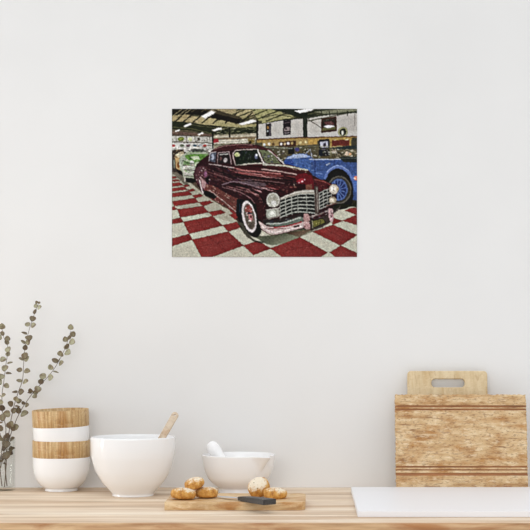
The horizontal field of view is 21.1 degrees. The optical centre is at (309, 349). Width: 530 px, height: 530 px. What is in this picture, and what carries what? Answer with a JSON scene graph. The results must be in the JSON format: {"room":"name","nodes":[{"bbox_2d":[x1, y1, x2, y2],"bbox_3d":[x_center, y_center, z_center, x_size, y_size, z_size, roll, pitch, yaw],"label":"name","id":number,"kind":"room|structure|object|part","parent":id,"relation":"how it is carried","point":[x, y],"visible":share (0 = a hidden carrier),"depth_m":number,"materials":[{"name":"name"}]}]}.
{"room":"kitchen","nodes":[
{"label":"kitchen","id":0,"kind":"room"},
{"bbox_2d":[0,0,529,490],"bbox_3d":[-0.250,-0.423,3.954,8.500,3.400,0.120,0,0,0],"label":"wall","id":1,"kind":"structure","parent":0,"point":[302,361],"depth_m":3.89,"materials":[{"name":"paint"}]},
{"bbox_2d":[172,109,356,256],"bbox_3d":[-0.125,-0.458,3.892,0.507,0.406,0.001,0,0,0],"label":"poster","id":2,"kind":"object","parent":1,"relation":"attached to","point":[246,182],"visible":1,"depth_m":3.89,"materials":[{"name":"paper"}]},
{"bbox_2d":[0,488,529,529],"bbox_3d":[-0.200,0.397,3.494,4.800,0.040,0.800,0,0,0],"label":"countertop","id":3,"kind":"structure","parent":1,"relation":"attached to","point":[20,508],"depth_m":3.21,"materials":[{"name":"brown wood"}]},
{"bbox_2d":[32,440,89,491],"bbox_3d":[-0.667,0.309,3.811,0.158,0.135,0.158,0,0,0],"label":"bowl","id":4,"kind":"object","parent":3,"relation":"on","point":[57,466],"visible":0.98,"depth_m":3.75,"materials":[{"name":"white ceramic"}]},
{"bbox_2d":[32,408,88,441],"bbox_3d":[-0.669,0.226,3.808,0.152,0.139,0.151,0,0,-43],"label":"bowl","id":5,"kind":"object","parent":4,"relation":"in","point":[51,424],"visible":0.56,"depth_m":3.75,"materials":[{"name":"white ceramic"}]},
{"bbox_2d":[90,434,174,497],"bbox_3d":[-0.459,0.301,3.680,0.218,0.153,0.218,0,0,0],"label":"mixing bowl","id":6,"kind":"object","parent":3,"relation":"on","point":[128,465],"visible":0.98,"depth_m":3.60,"materials":[{"name":"white ceramic"}]},
{"bbox_2d":[158,412,178,437],"bbox_3d":[-0.400,0.254,3.691,0.122,0.183,0.021,0,0,-22],"label":"wooden spoon","id":7,"kind":"object","parent":6,"relation":"in","point":[172,419],"visible":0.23,"depth_m":3.70,"materials":[{"name":"brown wood"}]},
{"bbox_2d":[164,493,305,509],"bbox_3d":[-0.176,0.367,3.438,0.331,0.020,0.205,0,0,0],"label":"board","id":8,"kind":"object","parent":3,"relation":"on","point":[293,501],"visible":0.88,"depth_m":3.33,"materials":[{"name":"brown wood"}]},
{"bbox_2d":[171,487,195,499],"bbox_3d":[-0.303,0.343,3.395,0.060,0.028,0.060,0,0,30],"label":"bread roll","id":9,"kind":"object","parent":8,"relation":"on","point":[182,493],"visible":1,"depth_m":3.37,"materials":[{"name":"brown food"}]},
{"bbox_2d":[184,477,203,489],"bbox_3d":[-0.278,0.321,3.416,0.050,0.031,0.050,0,0,27],"label":"bread roll","id":10,"kind":"object","parent":9,"relation":"on","point":[194,483],"visible":0.99,"depth_m":3.40,"materials":[{"name":"brown food"}]},
{"bbox_2d":[195,487,217,497],"bbox_3d":[-0.249,0.343,3.425,0.056,0.026,0.053,0,0,10],"label":"bread roll","id":11,"kind":"object","parent":8,"relation":"on","point":[203,492],"visible":0.96,"depth_m":3.40,"materials":[{"name":"brown food"}]},
{"bbox_2d":[217,496,275,504],"bbox_3d":[-0.158,0.350,3.353,0.036,0.013,0.216,0,0,-38],"label":"bread knife","id":12,"kind":"object","parent":8,"relation":"on","point":[250,499],"visible":1,"depth_m":3.29,"materials":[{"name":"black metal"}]},
{"bbox_3d":[-0.128,0.350,3.315,0.036,0.013,0.119,0,0,-38],"label":"handle","id":13,"kind":"part","parent":12,"relation":"part of","materials":[{"name":"black plastic"}]},
{"bbox_2d":[248,477,269,496],"bbox_3d":[-0.125,0.334,3.455,0.053,0.051,0.052,0,0,30],"label":"bread roll","id":14,"kind":"object","parent":8,"relation":"on","point":[256,486],"visible":0.88,"depth_m":3.44,"materials":[{"name":"beige food"}]},
{"bbox_2d":[263,487,286,498],"bbox_3d":[-0.084,0.344,3.415,0.056,0.027,0.056,0,0,44],"label":"bread roll","id":15,"kind":"object","parent":8,"relation":"on","point":[272,492],"visible":0.94,"depth_m":3.39,"materials":[{"name":"brown food"}]},
{"bbox_2d":[202,452,274,492],"bbox_3d":[-0.189,0.326,3.758,0.198,0.101,0.198,0,0,0],"label":"mortar","id":16,"kind":"object","parent":3,"relation":"on","point":[232,473],"visible":0.83,"depth_m":3.69,"materials":[{"name":"white ceramic"}]},
{"bbox_2d":[206,441,225,456],"bbox_3d":[-0.222,0.300,3.761,0.115,0.116,0.036,0,0,20],"label":"pestle","id":17,"kind":"object","parent":16,"relation":"in","point":[213,448],"visible":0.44,"depth_m":3.76,"materials":[{"name":"white ceramic"}]},
{"bbox_2d":[351,487,529,516],"bbox_3d":[0.579,0.370,3.480,0.943,0.014,0.560,0,0,0],"label":"board","id":18,"kind":"object","parent":3,"relation":"on","point":[368,501],"visible":1,"depth_m":3.40,"materials":[{"name":"white"}]},
{"bbox_2d":[407,371,487,394],"bbox_3d":[0.374,0.216,3.851,0.218,0.317,0.053,0,0,0],"label":"serving board","id":19,"kind":"object","parent":3,"relation":"on","point":[418,382],"visible":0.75,"depth_m":3.86,"materials":[{"name":"brown wood"}]},
{"bbox_2d":[394,394,527,486],"bbox_3d":[0.405,0.248,3.803,0.353,0.258,0.067,0,0,0],"label":"board","id":20,"kind":"object","parent":3,"relation":"on","point":[458,440],"visible":0.95,"depth_m":3.79,"materials":[{"name":"brown wood"}]},
{"bbox_3d":[-0.831,0.306,3.822,0.074,0.142,0.074,0,0,0],"label":"glass vase","id":21,"kind":"object","parent":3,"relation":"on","visible":0},
{"bbox_2d":[0,421,7,466],"bbox_3d":[-0.832,0.273,3.829,0.050,0.187,0.020,0,0,10],"label":"branch","id":22,"kind":"object","parent":21,"relation":"in","point":[3,449],"visible":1,"depth_m":3.83,"materials":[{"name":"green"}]},
{"bbox_2d":[0,323,12,485],"bbox_3d":[-0.826,0.147,3.810,0.056,0.438,0.023,0,0,-5],"label":"branch","id":23,"kind":"object","parent":21,"relation":"in","point":[2,326],"visible":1,"depth_m":3.81,"materials":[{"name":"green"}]},
{"bbox_3d":[-0.822,0.154,3.812,0.024,0.422,0.004,0,0,9],"label":"stem","id":24,"kind":"part","parent":23,"relation":"part of","materials":[{"name":"brown"}]},
{"bbox_2d":[2,301,41,486],"bbox_3d":[-0.771,0.118,3.806,0.113,0.500,0.031,0,0,12],"label":"branch","id":25,"kind":"object","parent":21,"relation":"in","point":[5,455],"visible":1,"depth_m":3.81,"materials":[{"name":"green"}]},
{"bbox_2d":[3,324,75,485],"bbox_3d":[-0.729,0.148,3.821,0.196,0.436,0.028,0,0,0],"label":"branch","id":26,"kind":"object","parent":21,"relation":"in","point":[42,376],"visible":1,"depth_m":3.82,"materials":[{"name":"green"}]}
]}

